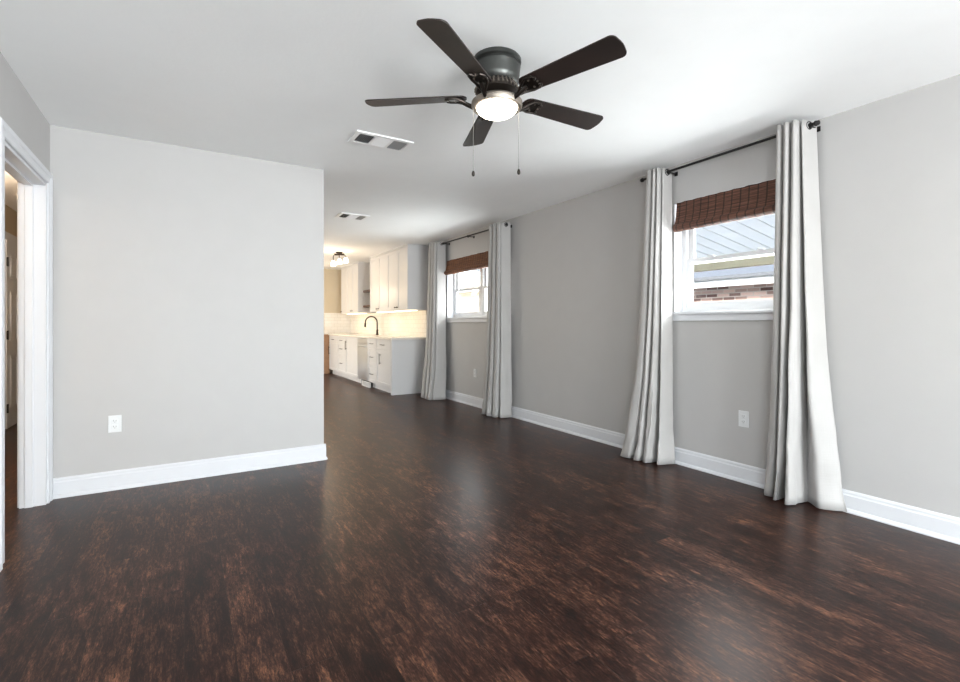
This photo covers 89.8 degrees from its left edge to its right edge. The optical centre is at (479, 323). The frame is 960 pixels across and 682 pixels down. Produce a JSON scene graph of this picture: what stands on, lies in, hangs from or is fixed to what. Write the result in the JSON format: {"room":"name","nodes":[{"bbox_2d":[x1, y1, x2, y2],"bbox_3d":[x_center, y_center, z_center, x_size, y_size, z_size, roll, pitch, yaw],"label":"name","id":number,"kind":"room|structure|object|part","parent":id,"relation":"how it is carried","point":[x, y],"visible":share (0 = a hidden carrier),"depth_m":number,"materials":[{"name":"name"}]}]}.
{"room":"living room","nodes":[
{"label":"living room","id":0,"kind":"room"},
{"bbox_2d":[5,204,16,236],"bbox_3d":[-3.925,-0.080,3.793,0.990,2.440,6.170,0,0,-32],"label":"wall","id":1,"kind":"structure","parent":0,"point":[10,214],"depth_m":5.39,"materials":[{"name":"paint"}]},
{"bbox_2d":[5,239,16,428],"bbox_3d":[-5.273,0.110,5.523,0.096,2.040,0.792,0,0,-32],"label":"door","id":2,"kind":"structure","parent":1,"relation":"in","point":[10,247],"depth_m":5.29,"materials":[{"name":"white wood"}]},
{"bbox_3d":[-5.290,0.080,5.519,0.007,1.680,0.580,0,0,-32],"label":"panel moulding","id":3,"kind":"part","parent":2,"relation":"part of","materials":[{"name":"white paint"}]},
{"bbox_2d":[5,231,16,243],"bbox_3d":[-5.308,0.070,5.502,0.018,2.140,0.970,0,0,-32],"label":"trim","id":4,"kind":"structure","parent":1,"relation":"attached to","point":[8,236],"depth_m":5.35,"materials":[{"name":"white wood"}]},
{"bbox_2d":[0,52,49,171],"bbox_3d":[-2.519,-0.080,2.561,0.120,2.440,16.200,0,0,-32],"label":"wall","id":5,"kind":"structure","parent":0,"point":[18,109],"depth_m":2.63,"materials":[{"name":"beige paint"}]},
{"bbox_2d":[0,117,52,566],"bbox_3d":[-2.573,0.086,2.648,0.164,2.108,1.031,0,0,-32],"label":"trim","id":6,"kind":"structure","parent":5,"relation":"attached to","point":[34,180],"depth_m":2.99,"materials":[{"name":"white wood"}]},
{"bbox_2d":[50,125,326,498],"bbox_3d":[-2.079,-0.080,3.647,1.766,2.440,0.148,0,0,-32],"label":"wall","id":7,"kind":"structure","parent":0,"point":[188,283],"depth_m":3.52,"materials":[{"name":"beige paint"}]},
{"bbox_2d":[108,415,121,432],"bbox_3d":[-2.515,0.688,3.320,0.074,0.116,0.010,0,0,-32],"label":"wall outlet","id":8,"kind":"object","parent":7,"relation":"attached to","point":[114,422],"visible":1,"depth_m":3.32,"materials":[{"name":"white plastic"}]},
{"bbox_2d":[324,269,340,371],"bbox_3d":[-4.953,-0.080,10.657,4.190,2.440,0.150,0,0,-32],"label":"wall","id":9,"kind":"structure","parent":0,"point":[332,277],"depth_m":11.46,"materials":[{"name":"beige paint"}]},
{"bbox_2d":[324,313,350,333],"bbox_3d":[-3.403,-0.010,11.512,0.627,0.500,0.011,0,0,-32],"label":"tile backsplash","id":10,"kind":"structure","parent":9,"relation":"attached to","point":[334,323],"depth_m":11.49,"materials":[{"name":"white tile"}]},
{"bbox_2d":[0,372,959,681],"bbox_3d":[-1.078,1.190,3.444,5.480,0.100,16.500,0,0,-32],"label":"floor","id":11,"kind":"structure","parent":0,"point":[446,540],"depth_m":2.21,"materials":[{"name":"brown wood"}]},
{"bbox_2d":[324,334,328,373],"bbox_3d":[-3.613,0.690,11.150,0.170,0.900,0.350,0,0,-32],"label":"wood panel","id":12,"kind":"object","parent":11,"relation":"on","point":[326,336],"visible":0.49,"depth_m":11.01,"materials":[{"name":"brown wood"}]},
{"bbox_2d":[328,335,341,376],"bbox_3d":[-3.012,0.700,10.868,0.655,0.880,0.718,0,0,-32],"label":"base cabinet","id":13,"kind":"object","parent":11,"relation":"on","point":[333,345],"visible":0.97,"depth_m":10.73,"materials":[{"name":"white paint"}]},
{"bbox_3d":[-3.251,0.343,10.721,0.021,0.151,0.708,0,0,-32],"label":"drawer","id":14,"kind":"part","parent":13,"relation":"part of","materials":[{"name":"white paint"}]},
{"bbox_3d":[-3.251,0.728,10.721,0.021,0.601,0.708,0,0,-32],"label":"door","id":15,"kind":"part","parent":13,"relation":"part of","materials":[{"name":"white paint"}]},
{"bbox_2d":[338,336,349,378],"bbox_3d":[-2.667,0.700,10.305,0.655,0.880,0.598,0,0,-32],"label":"base cabinet","id":16,"kind":"object","parent":11,"relation":"on","point":[341,339],"visible":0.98,"depth_m":10.12,"materials":[{"name":"white paint"}]},
{"bbox_3d":[-2.906,0.828,10.158,0.021,0.401,0.588,0,0,-32],"label":"drawer","id":17,"kind":"part","parent":16,"relation":"part of","materials":[{"name":"white paint"}]},
{"bbox_3d":[-2.906,0.522,10.158,0.021,0.191,0.588,0,0,-32],"label":"drawer","id":18,"kind":"part","parent":16,"relation":"part of","materials":[{"name":"white paint"}]},
{"bbox_3d":[-2.906,0.343,10.158,0.021,0.151,0.588,0,0,-32],"label":"drawer","id":19,"kind":"part","parent":16,"relation":"part of","materials":[{"name":"white paint"}]},
{"bbox_2d":[345,337,360,382],"bbox_3d":[-2.301,0.700,9.708,0.655,0.880,0.798,0,0,-32],"label":"base cabinet","id":20,"kind":"object","parent":11,"relation":"on","point":[351,348],"visible":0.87,"depth_m":9.54,"materials":[{"name":"white paint"}]},
{"bbox_3d":[-2.541,0.647,9.561,0.021,0.761,0.788,0,0,-32],"label":"door","id":21,"kind":"part","parent":20,"relation":"part of","materials":[{"name":"white paint"}]},
{"bbox_2d":[328,333,425,339],"bbox_3d":[-2.176,0.239,9.527,0.634,0.038,3.960,0,0,-32],"label":"countertop","id":22,"kind":"structure","parent":20,"relation":"on","point":[371,336],"depth_m":8.48,"materials":[{"name":"white stone"}]},
{"bbox_2d":[364,316,378,334],"bbox_3d":[-2.178,0.029,9.679,0.289,0.383,0.119,0,0,-5],"label":"kitchen faucet","id":23,"kind":"object","parent":22,"relation":"on","point":[369,316],"visible":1,"depth_m":9.69,"materials":[{"name":"brown metal"}]},
{"bbox_3d":[-2.183,-0.011,9.675,0.261,0.303,0.026,0,0,-22],"label":"spout","id":24,"kind":"part","parent":23,"relation":"part of","materials":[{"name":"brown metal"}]},
{"bbox_2d":[356,338,372,386],"bbox_3d":[-1.937,0.703,9.093,0.660,0.875,0.620,0,0,-32],"label":"dishwasher","id":25,"kind":"object","parent":11,"relation":"on","point":[362,345],"visible":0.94,"depth_m":8.90,"materials":[{"name":"silver metal"}]},
{"bbox_3d":[-2.166,0.311,8.953,0.033,0.087,0.614,0,0,-32],"label":"control panel","id":26,"kind":"part","parent":25,"relation":"part of","materials":[{"name":"silver metal"}]},
{"bbox_3d":[-2.166,0.695,8.953,0.033,0.670,0.614,0,0,-32],"label":"door","id":27,"kind":"part","parent":25,"relation":"part of","materials":[{"name":"silver metal"}]},
{"bbox_2d":[362,380,370,387],"bbox_3d":[-2.071,1.095,8.782,0.025,0.090,0.460,0,0,-32],"label":"floor vent","id":28,"kind":"object","parent":11,"relation":"in","point":[364,383],"visible":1,"depth_m":8.76,"materials":[{"name":"white plastic"}]},
{"bbox_2d":[368,338,380,389],"bbox_3d":[-1.653,0.700,8.651,0.655,0.880,0.418,0,0,-32],"label":"base cabinet","id":29,"kind":"object","parent":11,"relation":"on","point":[371,342],"visible":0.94,"depth_m":8.51,"materials":[{"name":"white paint"}]},
{"bbox_3d":[-1.893,0.882,8.504,0.021,0.291,0.408,0,0,-32],"label":"drawer","id":30,"kind":"part","parent":29,"relation":"part of","materials":[{"name":"white paint"}]},
{"bbox_3d":[-1.893,0.583,8.504,0.021,0.291,0.408,0,0,-32],"label":"drawer","id":31,"kind":"part","parent":29,"relation":"part of","materials":[{"name":"white paint"}]},
{"bbox_3d":[-1.893,0.347,8.504,0.021,0.161,0.408,0,0,-32],"label":"drawer","id":32,"kind":"part","parent":29,"relation":"part of","materials":[{"name":"white paint"}]},
{"bbox_2d":[376,339,390,392],"bbox_3d":[-1.363,0.700,8.178,0.655,0.880,0.688,0,0,-32],"label":"base cabinet","id":33,"kind":"object","parent":11,"relation":"on","point":[383,347],"visible":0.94,"depth_m":8.04,"materials":[{"name":"white paint"}]},
{"bbox_3d":[-1.603,0.347,8.031,0.021,0.161,0.678,0,0,-32],"label":"drawer","id":34,"kind":"part","parent":33,"relation":"part of","materials":[{"name":"white paint"}]},
{"bbox_2d":[391,340,425,394],"bbox_3d":[-1.156,0.700,7.875,0.618,0.880,0.038,0,0,-32],"label":"end panel","id":35,"kind":"object","parent":11,"relation":"on","point":[407,356],"visible":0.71,"depth_m":7.84,"materials":[{"name":"white paint"}]},
{"bbox_2d":[0,0,959,269],"bbox_3d":[-1.078,-1.375,3.444,5.480,0.150,16.500,0,0,-32],"label":"ceiling","id":36,"kind":"structure","parent":0,"point":[282,81],"depth_m":2.54,"materials":[{"name":"white paint"}]},
{"bbox_2d":[331,252,347,265],"bbox_3d":[-2.532,-1.170,8.705,0.313,0.260,0.124,0,0,-3],"label":"ceiling light","id":37,"kind":"object","parent":36,"relation":"attached to","point":[339,261],"visible":1,"depth_m":8.66,"materials":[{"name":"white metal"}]},
{"bbox_2d":[335,212,369,220],"bbox_3d":[-1.537,-1.294,5.814,0.345,0.011,0.280,0,0,-32],"label":"ceiling vent","id":38,"kind":"object","parent":36,"relation":"in","point":[343,215],"visible":1,"depth_m":5.79,"materials":[{"name":"white metal"}]},
{"bbox_2d":[348,130,413,152],"bbox_3d":[-0.704,-1.294,3.427,0.410,0.011,0.220,0,0,-32],"label":"ceiling vent","id":39,"kind":"object","parent":36,"relation":"in","point":[359,137],"visible":1,"depth_m":3.41,"materials":[{"name":"white metal"}]},
{"bbox_2d":[365,18,626,175],"bbox_3d":[0.125,-1.013,2.389,1.231,0.574,1.273,0,0,-32],"label":"ceiling fan","id":40,"kind":"object","parent":36,"relation":"hanging from","point":[494,71],"visible":1,"depth_m":2.26,"materials":[{"name":"brown metal"}]},
{"bbox_3d":[-0.321,-1.118,2.408,0.512,0.033,0.130,0,0,9],"label":"blade","id":41,"kind":"part","parent":40,"relation":"part of","materials":[{"name":"brown wood"}]},
{"bbox_3d":[-0.078,-1.118,1.997,0.130,0.033,0.512,0,0,27],"label":"blade","id":42,"kind":"part","parent":40,"relation":"part of","materials":[{"name":"brown wood"}]},
{"bbox_3d":[-0.033,-0.915,2.371,0.002,0.320,0.002,0,0,-32],"label":"pull chain","id":43,"kind":"part","parent":40,"relation":"part of","materials":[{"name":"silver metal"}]},
{"bbox_3d":[-0.006,-1.118,2.766,0.130,0.033,0.512,0,0,-9],"label":"blade","id":44,"kind":"part","parent":40,"relation":"part of","materials":[{"name":"brown wood"}]},
{"bbox_3d":[0.083,-1.039,2.370,0.202,0.048,0.202,0,0,-32],"label":"light globe","id":45,"kind":"part","parent":40,"relation":"part of"},
{"bbox_3d":[0.441,-1.118,2.563,0.512,0.033,0.130,0,0,-32],"label":"blade","id":46,"kind":"part","parent":40,"relation":"part of","materials":[{"name":"brown wood"}]},
{"bbox_3d":[0.377,-1.118,2.089,0.512,0.033,0.130,0,0,40],"label":"blade","id":47,"kind":"part","parent":40,"relation":"part of","materials":[{"name":"brown wood"}]},
{"bbox_2d":[375,74,959,517],"bbox_3d":[1.181,-0.080,4.829,0.180,2.440,16.500,0,0,-32],"label":"wall","id":48,"kind":"structure","parent":0,"point":[889,168],"depth_m":3.01,"materials":[{"name":"beige paint"}]},
{"bbox_2d":[341,262,374,314],"bbox_3d":[-2.731,-0.758,10.665,0.389,1.081,1.268,0,0,-32],"label":"upper cabinet","id":49,"kind":"object","parent":48,"relation":"attached to","point":[355,277],"visible":0.96,"depth_m":10.21,"materials":[{"name":"white paint"}]},
{"bbox_3d":[-3.082,-0.749,10.942,0.021,1.029,0.416,0,0,-32],"label":"door","id":50,"kind":"part","parent":49,"relation":"part of","materials":[{"name":"white paint"}]},
{"bbox_3d":[-2.862,-0.749,10.584,0.021,1.029,0.416,0,0,-32],"label":"door","id":51,"kind":"part","parent":49,"relation":"part of","materials":[{"name":"white paint"}]},
{"bbox_3d":[-2.643,-0.749,10.226,0.021,1.029,0.416,0,0,-32],"label":"door","id":52,"kind":"part","parent":49,"relation":"part of","materials":[{"name":"white paint"}]},
{"bbox_3d":[-2.720,-1.284,10.671,0.363,0.029,1.268,0,0,-32],"label":"crown trim","id":53,"kind":"part","parent":49,"relation":"part of","materials":[{"name":"white paint"}]},
{"bbox_2d":[370,251,393,312],"bbox_3d":[-1.762,-0.758,9.083,0.389,1.081,0.938,0,0,-32],"label":"upper cabinet","id":54,"kind":"object","parent":48,"relation":"attached to","point":[378,263],"visible":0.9,"depth_m":8.98,"materials":[{"name":"white paint"}]},
{"bbox_3d":[-2.015,-0.749,9.201,0.021,1.029,0.461,0,0,-32],"label":"door","id":55,"kind":"part","parent":54,"relation":"part of","materials":[{"name":"white paint"}]},
{"bbox_3d":[-1.751,-1.284,9.090,0.363,0.029,0.938,0,0,-32],"label":"crown trim","id":56,"kind":"part","parent":54,"relation":"part of","materials":[{"name":"white paint"}]},
{"bbox_3d":[-1.772,-0.749,8.804,0.021,1.029,0.461,0,0,-32],"label":"door","id":57,"kind":"part","parent":54,"relation":"part of","materials":[{"name":"white paint"}]},
{"bbox_2d":[351,310,426,336],"bbox_3d":[-2.007,-0.006,9.847,0.011,0.452,4.290,0,0,-32],"label":"tile backsplash","id":58,"kind":"structure","parent":48,"relation":"attached to","point":[408,323],"depth_m":9.28,"materials":[{"name":"white tile"}]},
{"bbox_2d":[387,244,427,311],"bbox_3d":[-1.276,-0.758,8.290,0.389,1.081,0.938,0,0,-32],"label":"upper cabinet","id":59,"kind":"object","parent":48,"relation":"attached to","point":[407,265],"visible":1,"depth_m":7.96,"materials":[{"name":"white paint"}]},
{"bbox_3d":[-1.529,-0.749,8.408,0.021,1.029,0.461,0,0,-32],"label":"door","id":60,"kind":"part","parent":59,"relation":"part of","materials":[{"name":"white paint"}]},
{"bbox_3d":[-1.286,-0.749,8.011,0.021,1.029,0.461,0,0,-32],"label":"door","id":61,"kind":"part","parent":59,"relation":"part of","materials":[{"name":"white paint"}]},
{"bbox_3d":[-1.265,-1.284,8.297,0.363,0.029,0.938,0,0,-32],"label":"crown trim","id":62,"kind":"part","parent":59,"relation":"part of","materials":[{"name":"white paint"}]},
{"bbox_2d":[446,267,487,321],"bbox_3d":[-0.008,-0.497,6.736,0.215,0.945,1.715,0,0,-32],"label":"window","id":63,"kind":"structure","parent":48,"relation":"in","point":[453,314],"depth_m":7.10,"materials":[{"name":"white wood"}]},
{"bbox_2d":[444,251,487,274],"bbox_3d":[-0.093,-0.857,6.681,0.098,0.225,1.590,0,0,-32],"label":"bamboo blind","id":64,"kind":"object","parent":63,"relation":"attached to","point":[479,260],"visible":0.72,"depth_m":6.78,"materials":[{"name":"brown wood"}]},
{"bbox_3d":[-0.038,-0.061,6.718,0.145,0.073,1.715,0,0,-32],"label":"sill","id":65,"kind":"part","parent":63,"relation":"part of","materials":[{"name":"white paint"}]},
{"bbox_3d":[-0.153,-0.706,7.128,0.026,0.442,0.750,0,0,-32],"label":"sash","id":66,"kind":"part","parent":63,"relation":"part of","materials":[{"name":"clear glass"}]},
{"bbox_3d":[-0.177,-0.329,7.113,0.026,0.392,0.750,0,0,-32],"label":"sash","id":67,"kind":"part","parent":63,"relation":"part of","materials":[{"name":"white plastic"}]},
{"bbox_3d":[-0.165,-0.530,7.120,0.070,0.864,0.820,0,0,-32],"label":"frame","id":68,"kind":"part","parent":63,"relation":"part of","materials":[{"name":"white plastic"}]},
{"bbox_3d":[0.264,-0.530,6.422,0.070,0.864,0.820,0,0,-32],"label":"frame","id":69,"kind":"part","parent":63,"relation":"part of","materials":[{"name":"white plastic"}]},
{"bbox_3d":[0.252,-0.329,6.414,0.026,0.392,0.750,0,0,-32],"label":"sash","id":70,"kind":"part","parent":63,"relation":"part of","materials":[{"name":"white plastic"}]},
{"bbox_3d":[0.275,-0.706,6.429,0.026,0.442,0.750,0,0,-32],"label":"sash","id":71,"kind":"part","parent":63,"relation":"part of","materials":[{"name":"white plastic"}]},
{"bbox_2d":[441,223,511,244],"bbox_3d":[-0.205,-1.214,6.806,0.117,0.055,2.192,0,0,-32],"label":"curtain rod","id":72,"kind":"object","parent":48,"relation":"attached to","point":[506,224],"visible":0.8,"depth_m":6.66,"materials":[{"name":"black metal"}]},
{"bbox_2d":[421,241,445,399],"bbox_3d":[-0.724,-0.063,7.399,0.306,2.394,0.466,0,0,-32],"label":"curtain","id":73,"kind":"object","parent":72,"relation":"hanging from","point":[434,372],"visible":1,"depth_m":7.33,"materials":[{"name":"grey fabric"}]},
{"bbox_2d":[482,222,511,417],"bbox_3d":[0.176,-0.053,6.009,0.230,2.374,0.463,0,0,-32],"label":"curtain","id":74,"kind":"object","parent":72,"relation":"hanging from","point":[497,389],"visible":1,"depth_m":5.87,"materials":[{"name":"grey fabric"}]},
{"bbox_2d":[446,390,959,544],"bbox_3d":[2.216,1.075,2.941,0.028,0.130,11.900,0,0,-32],"label":"baseboard","id":75,"kind":"structure","parent":48,"relation":"attached to","point":[941,526],"depth_m":3.43,"materials":[{"name":"white wood"}]},
{"bbox_2d":[672,203,773,320],"bbox_3d":[1.894,-0.507,3.632,0.215,0.965,0.955,0,0,-32],"label":"window","id":76,"kind":"structure","parent":48,"relation":"in","point":[685,309],"depth_m":3.86,"materials":[{"name":"white wood"}]},
{"bbox_3d":[1.864,-0.061,3.614,0.145,0.073,0.955,0,0,-32],"label":"sill","id":77,"kind":"part","parent":76,"relation":"part of","materials":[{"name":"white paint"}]},
{"bbox_2d":[673,178,775,231],"bbox_3d":[1.811,-0.867,3.573,0.098,0.245,0.820,0,0,-32],"label":"bamboo blind","id":78,"kind":"object","parent":76,"relation":"attached to","point":[755,200],"visible":0.89,"depth_m":3.54,"materials":[{"name":"brown wood"}]},
{"bbox_3d":[1.837,-0.970,3.588,0.038,0.039,0.808,0,0,-32],"label":"head rail","id":79,"kind":"part","parent":78,"relation":"part of","materials":[{"name":"brown wood"}]},
{"bbox_3d":[1.951,-0.540,3.667,0.070,0.884,0.879,0,0,-32],"label":"frame","id":80,"kind":"part","parent":76,"relation":"part of","materials":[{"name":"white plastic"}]},
{"bbox_3d":[1.939,-0.334,3.660,0.026,0.402,0.809,0,0,-32],"label":"sash","id":81,"kind":"part","parent":76,"relation":"part of","materials":[{"name":"white plastic"}]},
{"bbox_3d":[1.963,-0.721,3.675,0.026,0.452,0.809,0,0,-32],"label":"sash","id":82,"kind":"part","parent":76,"relation":"part of","materials":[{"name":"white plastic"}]},
{"bbox_2d":[640,120,820,181],"bbox_3d":[1.773,-1.236,3.579,0.117,0.051,1.372,0,0,-32],"label":"curtain rod","id":83,"kind":"object","parent":48,"relation":"attached to","point":[811,125],"visible":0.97,"depth_m":3.46,"materials":[{"name":"black metal"}]},
{"bbox_2d":[620,168,674,464],"bbox_3d":[1.391,-0.063,4.038,0.212,2.394,0.429,0,0,-32],"label":"curtain","id":84,"kind":"object","parent":83,"relation":"hanging from","point":[649,437],"visible":1,"depth_m":3.92,"materials":[{"name":"grey fabric"}]},
{"bbox_2d":[764,119,846,511],"bbox_3d":[2.016,-0.070,3.054,0.207,2.409,0.465,0,0,-32],"label":"curtain","id":85,"kind":"object","parent":83,"relation":"hanging from","point":[803,464],"visible":1,"depth_m":3.02,"materials":[{"name":"grey fabric"}]},
{"bbox_2d":[739,410,748,427],"bbox_3d":[1.900,0.685,3.475,0.010,0.116,0.074,0,0,-32],"label":"wall outlet","id":86,"kind":"object","parent":48,"relation":"attached to","point":[743,415],"visible":1,"depth_m":3.47,"materials":[{"name":"white plastic"}]},
{"label":"outside","id":87,"kind":"structure","parent":0,"visible":0},
{"bbox_3d":[9.635,1.340,16.460,26.370,0.100,42.000,0,0,-32],"label":"ground","id":88,"kind":"structure","parent":87,"visible":0},
{"bbox_2d":[459,282,487,311],"bbox_3d":[0.168,0.005,17.812,3.700,2.570,10.400,0,0,-32],"label":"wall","id":89,"kind":"structure","parent":88,"relation":"on","point":[468,301],"depth_m":15.73,"materials":[{"name":"white"}]},
{"bbox_2d":[475,214,774,271],"bbox_3d":[1.942,-0.055,6.351,2.691,2.690,8.400,0,0,-32],"label":"patio cover","id":90,"kind":"object","parent":88,"relation":"on","point":[746,235],"depth_m":5.90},
{"bbox_2d":[693,264,773,302],"bbox_3d":[7.135,-0.020,7.304,5.200,2.620,14.000,0,0,-32],"label":"brick house","id":91,"kind":"structure","parent":88,"relation":"on","point":[755,282],"depth_m":7.74,"materials":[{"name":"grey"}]}
]}

